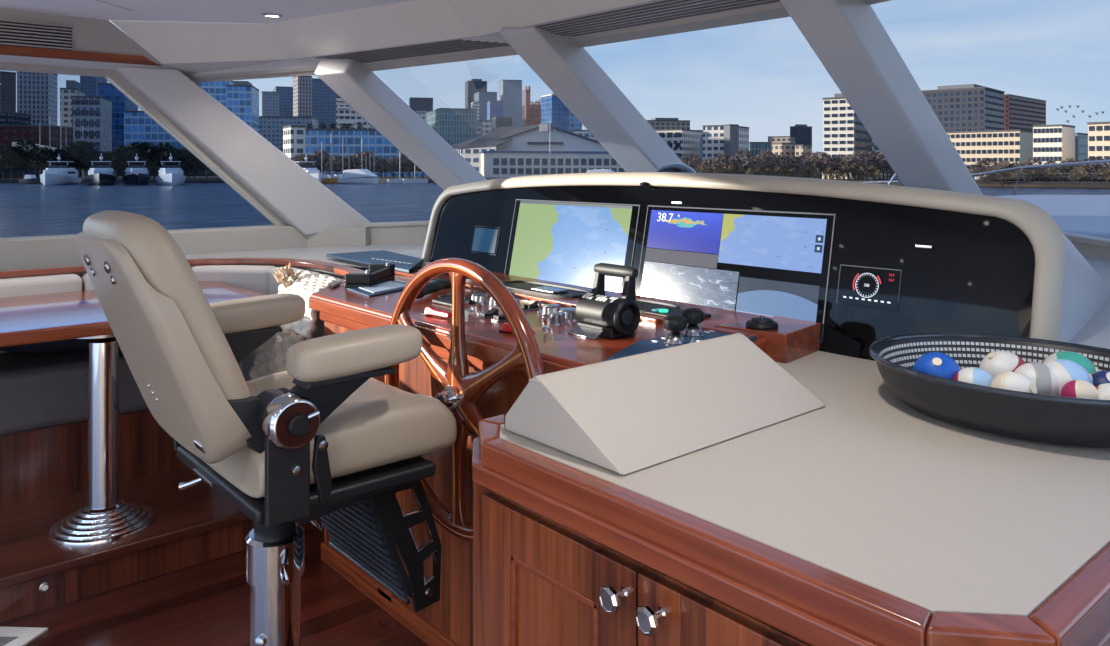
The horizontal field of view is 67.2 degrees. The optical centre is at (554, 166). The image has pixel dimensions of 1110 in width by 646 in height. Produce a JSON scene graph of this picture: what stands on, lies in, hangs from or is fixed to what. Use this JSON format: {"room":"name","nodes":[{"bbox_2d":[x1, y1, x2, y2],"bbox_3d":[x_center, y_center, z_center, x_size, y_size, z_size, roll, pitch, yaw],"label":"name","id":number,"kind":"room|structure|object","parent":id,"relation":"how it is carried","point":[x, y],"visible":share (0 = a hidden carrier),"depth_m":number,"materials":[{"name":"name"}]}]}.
{"room":"control cabin","nodes":[
{"label":"control cabin","id":0,"kind":"room"},
{"bbox_2d":[0,225,277,238],"bbox_3d":[-3.933,0.360,2.561,7.200,2.100,0.100,0,0,-41],"label":"wall","id":1,"kind":"structure","parent":0,"point":[271,225],"depth_m":4.25,"materials":[{"name":"beige plastic"}]},
{"bbox_2d":[0,19,72,49],"bbox_3d":[-2.640,-0.590,3.458,1.130,0.110,0.020,0,0,-41],"label":"air vent","id":2,"kind":"object","parent":1,"relation":"attached to","point":[12,33],"visible":1,"depth_m":3.73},
{"bbox_2d":[39,582,50,592],"bbox_3d":[-1.623,1.338,2.657,0.032,0.032,0.007,0,0,-41],"label":"step light","id":3,"kind":"object","parent":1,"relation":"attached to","point":[44,587],"visible":1,"depth_m":2.65,"materials":[{"name":"metal"}]},
{"bbox_2d":[0,62,105,76],"bbox_3d":[-3.233,-0.459,3.127,3.600,0.050,0.039,0,0,-41],"label":"trim","id":4,"kind":"structure","parent":1,"relation":"attached to","point":[5,66],"depth_m":3.88,"materials":[{"name":"white plastic"}]},
{"bbox_2d":[0,9,159,62],"bbox_3d":[-3.216,-0.600,2.970,3.420,0.180,0.100,0,0,-41],"label":"trim","id":5,"kind":"structure","parent":1,"relation":"attached to","point":[89,34],"depth_m":3.88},
{"bbox_2d":[0,45,161,65],"bbox_3d":[-3.215,-0.510,2.981,3.435,0.050,0.025,0,0,-41],"label":"trim","id":6,"kind":"structure","parent":1,"relation":"attached to","point":[4,49],"depth_m":3.84,"materials":[{"name":"brown wood"}]},
{"bbox_2d":[0,55,169,69],"bbox_3d":[-3.209,-0.503,3.061,3.550,0.072,0.108,0,0,-41],"label":"trim","id":7,"kind":"structure","parent":1,"relation":"attached to","point":[3,58],"depth_m":3.89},
{"bbox_2d":[0,467,250,588],"bbox_3d":[-2.546,1.278,2.753,4.150,0.035,1.405,0,0,-41],"label":"platform","id":8,"kind":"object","parent":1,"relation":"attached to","point":[27,552],"depth_m":2.97,"materials":[{"name":"brown wood"}]},
{"bbox_2d":[0,281,263,546],"bbox_3d":[-1.766,0.889,3.136,1.230,0.741,0.865,0,0,-41],"label":"dining table","id":9,"kind":"object","parent":8,"relation":"on","point":[30,319],"visible":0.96,"depth_m":2.89,"materials":[{"name":"red wood"}]},
{"bbox_2d":[0,257,364,509],"bbox_3d":[-2.507,0.844,2.508,3.903,0.833,1.180,0,0,-41],"label":"settee","id":10,"kind":"object","parent":8,"relation":"on","point":[44,396],"visible":0.26,"depth_m":3.24,"materials":[{"name":"brown wood"}]},
{"bbox_2d":[0,273,81,352],"bbox_3d":[-2.201,0.603,3.425,0.450,0.295,0.120,0,0,-41],"label":"cushion","id":11,"kind":"object","parent":10,"relation":"on","point":[11,284],"depth_m":3.43,"materials":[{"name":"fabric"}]},
{"bbox_2d":[81,273,93,290],"bbox_3d":[-1.857,0.603,3.722,0.440,0.295,0.120,0,0,-41],"label":"cushion","id":12,"kind":"object","parent":10,"relation":"on","point":[86,284],"depth_m":3.55,"materials":[{"name":"fabric"}]},
{"bbox_2d":[0,347,241,435],"bbox_3d":[-2.003,0.873,3.291,1.965,0.235,0.560,0,0,-41],"label":"seat cushion","id":13,"kind":"object","parent":10,"relation":"on","point":[41,393],"depth_m":3.17,"materials":[{"name":"grey leather"}]},
{"bbox_2d":[191,265,274,294],"bbox_3d":[-1.482,0.603,3.849,0.405,0.295,0.110,0,0,8],"label":"cushion","id":14,"kind":"object","parent":10,"relation":"on","point":[254,278],"depth_m":3.79,"materials":[{"name":"fabric"}]},
{"bbox_2d":[242,349,257,381],"bbox_3d":[-1.014,0.873,3.397,0.330,0.235,0.565,0,0,-41],"label":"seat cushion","id":15,"kind":"object","parent":10,"relation":"on","point":[247,363],"depth_m":3.44,"materials":[{"name":"grey leather"}]},
{"bbox_2d":[248,263,339,379],"bbox_3d":[-0.998,0.628,3.246,0.274,0.477,0.522,0,0,-41],"label":"throw blanket","id":16,"kind":"object","parent":10,"relation":"on","point":[270,358],"visible":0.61,"depth_m":3.18,"materials":[{"name":"fabric"}]},
{"bbox_2d":[269,267,321,294],"bbox_3d":[-1.147,0.603,3.692,0.110,0.295,0.354,0,0,-43],"label":"cushion","id":17,"kind":"object","parent":10,"relation":"on","point":[273,284],"depth_m":3.73,"materials":[{"name":"fabric"}]},
{"bbox_2d":[305,274,344,339],"bbox_3d":[-0.911,0.603,3.393,0.110,0.295,0.377,0,0,-33],"label":"cushion","id":18,"kind":"object","parent":10,"relation":"on","point":[319,332],"depth_m":3.35,"materials":[{"name":"fabric"}]},
{"bbox_2d":[0,70,275,237],"bbox_3d":[-1.952,-0.055,4.261,1.780,0.830,0.001,0,0,-41],"label":"window","id":19,"kind":"structure","parent":1,"relation":"in","point":[74,148],"depth_m":4.02,"materials":[{"name":"clear glass"}]},
{"bbox_2d":[0,226,306,270],"bbox_3d":[-2.972,0.402,3.300,4.220,0.156,0.040,0,0,-41],"label":"trim","id":20,"kind":"structure","parent":1,"relation":"attached to","point":[42,252],"depth_m":4.24,"materials":[{"name":"beige plastic"}]},
{"bbox_2d":[0,518,323,622],"bbox_3d":[-2.555,1.353,2.764,4.150,0.115,1.375,0,0,-41],"label":"trim","id":21,"kind":"structure","parent":1,"relation":"attached to","point":[22,599],"depth_m":2.81,"materials":[{"name":"brown wood"}]},
{"bbox_2d":[100,69,288,225],"bbox_3d":[-1.825,-0.070,4.361,1.031,0.839,0.075,0,0,-41],"label":"trim","id":22,"kind":"structure","parent":1,"relation":"attached to","point":[113,76],"depth_m":4.27,"materials":[{"name":"grey plastic"}]},
{"bbox_2d":[110,20,290,63],"bbox_3d":[-1.709,-0.601,4.058,0.805,0.189,0.156,0,0,-8],"label":"trim","id":23,"kind":"structure","parent":1,"relation":"attached to","point":[167,42],"depth_m":4.05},
{"bbox_2d":[163,58,318,74],"bbox_3d":[-1.482,-0.513,4.202,0.904,0.093,0.164,0,0,-3],"label":"trim","id":24,"kind":"structure","parent":1,"relation":"attached to","point":[196,68],"depth_m":4.19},
{"bbox_2d":[115,67,370,234],"bbox_3d":[-1.634,-0.056,4.460,1.351,0.869,0.208,0,0,-34],"label":"window pillar","id":25,"kind":"structure","parent":1,"relation":"attached to","point":[299,199],"depth_m":4.37,"materials":[{"name":"white plastic"}]},
{"bbox_2d":[0,0,414,23],"bbox_3d":[-1.450,-0.710,1.417,4.060,0.040,4.640,0,0,-41],"label":"ceiling","id":26,"kind":"structure","parent":0,"point":[211,11],"depth_m":3.63,"materials":[{"name":"grey fabric"}]},
{"bbox_2d":[96,0,133,10],"bbox_3d":[-2.007,-0.690,2.627,0.006,0.005,2.126,0,0,8],"label":"trim","id":27,"kind":"structure","parent":26,"relation":"attached to","point":[96,0],"depth_m":3.56,"materials":[{"name":"grey"}]},
{"bbox_2d":[260,13,283,17],"bbox_3d":[-1.285,-0.685,3.791,0.100,0.007,0.100,0,0,-41],"label":"recessed light","id":28,"kind":"object","parent":26,"relation":"in","point":[268,15],"visible":1,"depth_m":3.79,"materials":[{"name":"metal"}]},
{"bbox_2d":[265,0,479,58],"bbox_3d":[-0.884,-0.620,3.783,1.160,0.156,0.263,0,0,31],"label":"trim","id":29,"kind":"structure","parent":26,"relation":"attached to","point":[417,21],"depth_m":3.75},
{"bbox_2d":[294,35,507,63],"bbox_3d":[-0.660,-0.544,3.867,1.462,0.080,0.120,0,0,31],"label":"trim","id":30,"kind":"structure","parent":29,"relation":"attached to","point":[489,39],"depth_m":3.80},
{"bbox_2d":[316,39,509,62],"bbox_3d":[-0.671,-0.536,3.865,1.123,0.056,0.090,0,0,31],"label":"ceiling vent","id":31,"kind":"object","parent":30,"relation":"attached to","point":[459,41],"visible":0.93,"depth_m":3.84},
{"bbox_2d":[445,0,651,34],"bbox_3d":[0.186,-0.633,2.824,0.252,0.133,1.828,0,0,-41],"label":"trim","id":32,"kind":"structure","parent":26,"relation":"attached to","point":[485,16],"depth_m":3.26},
{"bbox_2d":[0,526,427,645],"bbox_3d":[-0.854,1.440,1.905,5.600,0.060,5.200,0,0,-41],"label":"floor","id":33,"kind":"structure","parent":0,"point":[206,603],"depth_m":2.64,"materials":[{"name":"brown wood"}]},
{"bbox_2d":[0,627,47,645],"bbox_3d":[-1.704,1.405,2.440,0.290,0.008,0.246,0,0,9],"label":"magazine","id":34,"kind":"object","parent":33,"relation":"on","point":[9,636],"visible":1,"depth_m":2.50,"materials":[{"name":"paper"}]},
{"bbox_2d":[0,637,17,645],"bbox_3d":[-1.692,1.402,2.430,0.131,0.001,0.179,0,0,21],"label":"picture","id":35,"kind":"object","parent":34,"relation":"on","point":[4,641],"depth_m":2.47},
{"bbox_2d":[75,210,456,645],"bbox_3d":[-0.672,0.751,1.944,0.746,1.318,0.710,0,0,-41],"label":"chair","id":36,"kind":"object","parent":33,"relation":"on","point":[321,437],"visible":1,"depth_m":1.77,"materials":[{"name":"leather"}]},
{"bbox_2d":[309,262,820,645],"bbox_3d":[-0.192,0.896,2.804,0.876,1.028,1.999,0,0,-41],"label":"console","id":37,"kind":"object","parent":33,"relation":"on","point":[549,307],"depth_m":2.43,"materials":[{"name":"red wood"}]},
{"bbox_2d":[329,279,344,288],"bbox_3d":[-0.824,0.442,3.156,0.016,0.016,0.162,0,0,1],"label":"wooden stick","id":38,"kind":"object","parent":37,"relation":"on","point":[341,281],"visible":0.97,"depth_m":3.14,"materials":[{"name":"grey wood"}]},
{"bbox_2d":[416,279,451,298],"bbox_3d":[-0.444,0.422,2.921,0.088,0.042,0.297,0,0,17],"label":"handset","id":39,"kind":"object","parent":37,"relation":"on","point":[432,286],"visible":0.51,"depth_m":2.90,"materials":[{"name":"black plastic"}]},
{"bbox_2d":[421,306,451,317],"bbox_3d":[-0.356,0.436,2.507,0.040,0.028,0.118,0,0,-41],"label":"switch","id":40,"kind":"object","parent":37,"relation":"attached to","point":[430,312],"depth_m":2.51,"materials":[{"name":"red plastic"}]},
{"bbox_2d":[439,291,451,297],"bbox_3d":[-0.368,0.436,2.847,0.052,0.019,0.028,0,0,-41],"label":"rocker switch","id":41,"kind":"object","parent":37,"relation":"attached to","point":[449,294],"depth_m":2.83,"materials":[{"name":"plastic"}]},
{"bbox_2d":[384,258,545,542],"bbox_3d":[-0.240,0.605,2.210,0.156,0.730,0.730,0,0,-41],"label":"steering wheel","id":42,"kind":"object","parent":37,"relation":"attached to","point":[461,390],"visible":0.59,"depth_m":2.17,"materials":[{"name":"brown wood"}]},
{"bbox_2d":[465,301,472,312],"bbox_3d":[-0.268,0.432,2.590,0.030,0.037,0.027,0,0,-41],"label":"toggle switch","id":43,"kind":"object","parent":37,"relation":"attached to","point":[468,309],"depth_m":2.58,"materials":[{"name":"metal"}]},
{"bbox_2d":[477,302,483,314],"bbox_3d":[-0.228,0.432,2.554,0.030,0.037,0.027,0,0,-41],"label":"toggle switch","id":44,"kind":"object","parent":37,"relation":"attached to","point":[479,304],"depth_m":2.55,"materials":[{"name":"metal"}]},
{"bbox_2d":[478,308,497,318],"bbox_3d":[-0.198,0.438,2.505,0.060,0.023,0.034,0,0,-41],"label":"rocker switch","id":45,"kind":"object","parent":37,"relation":"attached to","point":[494,311],"depth_m":2.49,"materials":[{"name":"plastic"}]},
{"bbox_2d":[491,314,505,321],"bbox_3d":[-0.153,0.438,2.456,0.060,0.023,0.034,0,0,-41],"label":"rocker switch","id":46,"kind":"object","parent":37,"relation":"attached to","point":[496,318],"depth_m":2.44,"materials":[{"name":"plastic"}]},
{"bbox_2d":[499,323,534,334],"bbox_3d":[-0.103,0.436,2.246,0.040,0.028,0.118,0,0,-41],"label":"switch","id":47,"kind":"object","parent":37,"relation":"attached to","point":[506,330],"depth_m":2.26,"materials":[{"name":"red plastic"}]},
{"bbox_2d":[522,300,542,310],"bbox_3d":[-0.070,0.438,2.646,0.060,0.023,0.034,0,0,-41],"label":"rocker switch","id":48,"kind":"object","parent":37,"relation":"attached to","point":[534,306],"depth_m":2.63,"materials":[{"name":"plastic"}]},
{"bbox_2d":[537,302,542,313],"bbox_3d":[-0.044,0.432,2.572,0.030,0.037,0.027,0,0,-41],"label":"toggle switch","id":49,"kind":"object","parent":37,"relation":"attached to","point":[540,311],"depth_m":2.56,"materials":[{"name":"metal"}]},
{"bbox_2d":[541,317,550,330],"bbox_3d":[-0.026,0.432,2.304,0.030,0.037,0.027,0,0,-41],"label":"toggle switch","id":50,"kind":"object","parent":37,"relation":"attached to","point":[545,328],"depth_m":2.30,"materials":[{"name":"metal"}]},
{"bbox_2d":[410,271,770,337],"bbox_3d":[0.022,0.445,2.948,0.290,0.014,1.810,0,0,-41],"label":"shelf","id":51,"kind":"object","parent":37,"relation":"attached to","point":[652,310],"depth_m":2.67,"materials":[{"name":"brown wood"}]},
{"bbox_2d":[568,263,639,339],"bbox_3d":[0.131,0.357,2.238,0.129,0.185,0.165,0,0,-41],"label":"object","id":52,"kind":"object","parent":37,"relation":"on","point":[599,316],"visible":1,"depth_m":2.21,"materials":[{"name":"black plastic"}]},
{"bbox_2d":[663,314,686,345],"bbox_3d":[0.300,0.406,2.085,0.061,0.073,0.061,0,0,-41],"label":"joystick","id":53,"kind":"object","parent":37,"relation":"on","point":[673,323],"visible":0.98,"depth_m":2.07,"materials":[{"name":"plastic"}]},
{"bbox_2d":[681,308,704,337],"bbox_3d":[0.361,0.406,2.184,0.061,0.073,0.061,0,0,-41],"label":"joystick","id":54,"kind":"object","parent":37,"relation":"on","point":[694,316],"visible":0.93,"depth_m":2.16,"materials":[{"name":"plastic"}]},
{"bbox_2d":[421,172,1109,360],"bbox_3d":[0.596,0.264,3.212,1.014,0.492,2.650,0,0,-41],"label":"panel","id":55,"kind":"object","parent":37,"relation":"on","point":[969,263],"visible":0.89,"depth_m":2.21,"materials":[{"name":"black plastic"}]},
{"bbox_2d":[470,225,500,254],"bbox_3d":[-0.298,0.312,3.566,0.027,0.115,0.185,0,0,-41],"label":"display","id":56,"kind":"object","parent":55,"relation":"attached to","point":[485,240],"visible":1,"depth_m":3.56,"materials":[{"name":"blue glass"}]},
{"bbox_2d":[504,199,640,292],"bbox_3d":[0.043,0.308,3.174,0.074,0.353,0.705,0,0,-41],"label":"display","id":57,"kind":"object","parent":55,"relation":"attached to","point":[553,241],"visible":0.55,"depth_m":3.16,"materials":[{"name":"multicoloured glass"}]},
{"bbox_2d":[656,163,695,172],"bbox_3d":[0.441,0.028,3.052,0.180,0.087,0.180,0,0,-41],"label":"dome","id":58,"kind":"object","parent":55,"relation":"on","point":[672,167],"visible":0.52,"depth_m":3.00,"materials":[{"name":"black plastic"}]},
{"bbox_2d":[636,205,835,342],"bbox_3d":[0.532,0.310,2.608,0.075,0.356,0.720,0,0,-41],"label":"display","id":59,"kind":"object","parent":55,"relation":"attached to","point":[760,262],"visible":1,"depth_m":2.56,"materials":[{"name":"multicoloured glass"}]},
{"bbox_2d":[836,264,901,310],"bbox_3d":[0.843,0.323,2.247,0.028,0.105,0.174,0,0,-43],"label":"display","id":60,"kind":"object","parent":55,"relation":"attached to","point":[873,287],"visible":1,"depth_m":2.24,"materials":[{"name":"black glass"}]},
{"bbox_2d":[473,482,810,645],"bbox_3d":[0.576,0.990,1.626,1.201,0.840,0.996,0,0,-41],"label":"base cabinet","id":61,"kind":"object","parent":33,"relation":"on","point":[538,581],"visible":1,"depth_m":1.41,"materials":[{"name":"brown wood"}]},
{"bbox_2d":[472,351,1109,645],"bbox_3d":[0.576,0.546,1.622,1.207,0.075,1.075,0,0,-41],"label":"countertop","id":62,"kind":"structure","parent":61,"relation":"on","point":[865,517],"depth_m":1.23,"materials":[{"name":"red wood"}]},
{"bbox_2d":[504,333,824,474],"bbox_3d":[0.242,0.448,1.705,0.643,0.123,0.333,0,0,-41],"label":"wedge","id":63,"kind":"object","parent":62,"relation":"on","point":[629,414],"visible":1,"depth_m":1.59,"materials":[{"name":"beige plastic"}]},
{"bbox_2d":[869,333,1109,447],"bbox_3d":[0.979,0.456,1.730,0.579,0.106,0.655,0,0,-41],"label":"bowl","id":64,"kind":"object","parent":62,"relation":"on","point":[1072,421],"visible":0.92,"depth_m":1.60,"materials":[{"name":"black plastic"}]},
{"bbox_2d":[913,352,959,379],"bbox_3d":[0.787,0.431,1.720,0.099,0.100,0.095,0,0,-41],"label":"float","id":65,"kind":"object","parent":64,"relation":"in","point":[938,364],"visible":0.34,"depth_m":1.69,"materials":[{"name":"paint"}]},
{"bbox_2d":[953,367,993,386],"bbox_3d":[0.834,0.435,1.659,0.073,0.072,0.084,0,0,-41],"label":"float","id":66,"kind":"object","parent":64,"relation":"in","point":[972,375],"visible":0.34,"depth_m":1.64,"materials":[{"name":"paint"}]},
{"bbox_2d":[979,351,1025,377],"bbox_3d":[0.951,0.443,1.760,0.103,0.108,0.101,0,0,-41],"label":"float","id":67,"kind":"object","parent":64,"relation":"in","point":[996,363],"visible":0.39,"depth_m":1.74,"materials":[{"name":"paint"}]},
{"bbox_2d":[990,372,1036,393],"bbox_3d":[0.878,0.431,1.599,0.076,0.077,0.086,0,0,-41],"label":"float","id":68,"kind":"object","parent":64,"relation":"in","point":[1015,381],"visible":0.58,"depth_m":1.58,"materials":[{"name":"paint"}]},
{"bbox_2d":[1014,362,1058,395],"bbox_3d":[0.960,0.431,1.660,0.090,0.084,0.092,0,0,-41],"label":"float","id":69,"kind":"object","parent":64,"relation":"in","point":[1043,376],"visible":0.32,"depth_m":1.63,"materials":[{"name":"paint"}]},
{"bbox_2d":[1043,359,1092,395],"bbox_3d":[1.008,0.431,1.660,0.102,0.096,0.101,0,0,-41],"label":"float","id":70,"kind":"object","parent":64,"relation":"in","point":[1065,371],"visible":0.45,"depth_m":1.63,"materials":[{"name":"paint"}]},
{"bbox_2d":[1042,351,1098,372],"bbox_3d":[1.107,0.446,1.799,0.097,0.097,0.109,0,0,-41],"label":"float","id":71,"kind":"object","parent":64,"relation":"in","point":[1080,359],"visible":0.23,"depth_m":1.78,"materials":[{"name":"paint"}]},
{"bbox_2d":[1061,380,1098,398],"bbox_3d":[0.995,0.431,1.579,0.056,0.056,0.066,0,0,-41],"label":"float","id":72,"kind":"object","parent":64,"relation":"in","point":[1075,388],"visible":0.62,"depth_m":1.56,"materials":[{"name":"paint"}]},
{"bbox_2d":[1091,371,1109,386],"bbox_3d":[1.095,0.443,1.660,0.073,0.077,0.074,0,0,-41],"label":"float","id":73,"kind":"object","parent":64,"relation":"in","point":[1100,377],"visible":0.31,"depth_m":1.65,"materials":[{"name":"paint"}]},
{"bbox_2d":[1096,383,1109,399],"bbox_3d":[1.042,0.439,1.559,0.068,0.068,0.079,0,0,-41],"label":"float","id":74,"kind":"object","parent":64,"relation":"in","point":[1104,389],"visible":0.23,"depth_m":1.55,"materials":[{"name":"paint"}]},
{"bbox_2d":[370,225,428,244],"bbox_3d":[-0.624,0.436,4.696,0.950,0.268,0.071,0,0,6],"label":"wall","id":75,"kind":"structure","parent":0,"point":[396,234],"depth_m":4.69,"materials":[{"name":"beige plastic"}]},
{"bbox_2d":[186,67,488,222],"bbox_3d":[-1.024,-0.092,4.456,1.695,0.824,0.629,0,0,6],"label":"window","id":76,"kind":"structure","parent":75,"relation":"in","point":[302,117],"depth_m":4.47,"materials":[{"name":"clear glass"}]},
{"bbox_2d":[360,221,428,226],"bbox_3d":[-0.624,0.311,4.691,0.950,0.062,0.081,0,0,6],"label":"trim","id":77,"kind":"structure","parent":75,"relation":"attached to","point":[405,223],"depth_m":4.68,"materials":[{"name":"beige plastic"}]},
{"bbox_2d":[315,58,486,189],"bbox_3d":[-0.643,-0.065,4.364,1.241,0.963,0.195,0,0,-36],"label":"trim","id":78,"kind":"structure","parent":75,"relation":"attached to","point":[358,86],"depth_m":4.18,"materials":[{"name":"white plastic"}]},
{"bbox_2d":[1071,242,1109,259],"bbox_3d":[1.844,0.381,2.652,0.064,0.298,1.116,0,0,-18],"label":"wall","id":79,"kind":"structure","parent":0,"point":[1084,249],"depth_m":2.76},
{"bbox_2d":[870,0,1109,238],"bbox_3d":[1.545,-0.126,2.300,0.972,0.813,1.536,0,0,-22],"label":"window","id":80,"kind":"structure","parent":79,"relation":"in","point":[1020,88],"depth_m":2.50,"materials":[{"name":"clear glass"}]},
{"bbox_2d":[1062,232,1109,247],"bbox_3d":[1.840,0.256,2.649,0.074,0.091,1.118,0,0,-18],"label":"trim","id":81,"kind":"structure","parent":79,"relation":"attached to","point":[1078,238],"depth_m":2.77,"materials":[{"name":"white plastic"}]},
{"bbox_3d":[1.238,0.346,3.583,0.200,0.228,1.200,0,0,-41],"label":"wall","id":82,"kind":"structure","parent":0,"visible":0},
{"bbox_2d":[307,226,369,246],"bbox_3d":[-1.235,0.412,4.744,0.410,0.155,0.197,0,0,1],"label":"trim","id":83,"kind":"structure","parent":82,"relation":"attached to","point":[354,235],"depth_m":4.65,"materials":[{"name":"beige plastic"}]},
{"bbox_2d":[481,0,780,37],"bbox_3d":[0.366,-0.559,2.981,0.234,0.052,1.830,0,0,-41],"label":"trim","id":84,"kind":"structure","parent":82,"relation":"attached to","point":[496,34],"depth_m":3.03,"materials":[{"name":"grey metal"}]},
{"bbox_2d":[185,244,1109,348],"bbox_3d":[0.401,0.415,3.100,4.966,0.270,1.823,0,0,43],"label":"trim","id":85,"kind":"structure","parent":82,"relation":"attached to","point":[1096,332],"depth_m":4.08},
{"bbox_2d":[326,250,423,272],"bbox_3d":[-0.734,0.426,3.819,0.332,0.016,0.806,0,0,-41],"label":"document folder","id":86,"kind":"object","parent":85,"relation":"on","point":[403,263],"visible":1,"depth_m":3.83,"materials":[{"name":"blue leather"}]},
{"bbox_2d":[535,0,779,36],"bbox_3d":[0.361,-0.549,2.972,0.184,0.034,1.372,0,0,-41],"label":"air vent","id":87,"kind":"object","parent":82,"relation":"attached to","point":[665,1],"visible":0.68,"depth_m":3.00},
{"bbox_2d":[569,0,984,194],"bbox_3d":[0.862,-0.161,3.349,1.076,0.743,1.422,0,0,-41],"label":"window","id":88,"kind":"structure","parent":82,"relation":"in","point":[753,98],"depth_m":3.30,"materials":[{"name":"clear glass"}]},
{"bbox_2d":[780,0,982,194],"bbox_3d":[1.194,-0.148,2.893,1.255,1.000,0.187,0,0,-40],"label":"window pillar","id":89,"kind":"structure","parent":82,"relation":"attached to","point":[848,37],"depth_m":2.73,"materials":[{"name":"white plastic"}]},
{"bbox_3d":[0.310,0.381,4.327,0.370,0.298,1.140,0,0,-41],"label":"wall","id":90,"kind":"structure","parent":0,"visible":0},
{"bbox_2d":[363,46,685,179],"bbox_3d":[-0.103,-0.126,4.082,1.601,0.813,0.940,0,0,34],"label":"window","id":91,"kind":"structure","parent":90,"relation":"in","point":[498,113],"depth_m":4.06,"materials":[{"name":"clear glass"}]},
{"bbox_2d":[500,26,683,171],"bbox_3d":[0.306,-0.149,3.740,1.234,1.012,0.208,0,0,-36],"label":"trim","id":92,"kind":"structure","parent":90,"relation":"attached to","point":[565,67],"depth_m":3.56,"materials":[{"name":"white plastic"}]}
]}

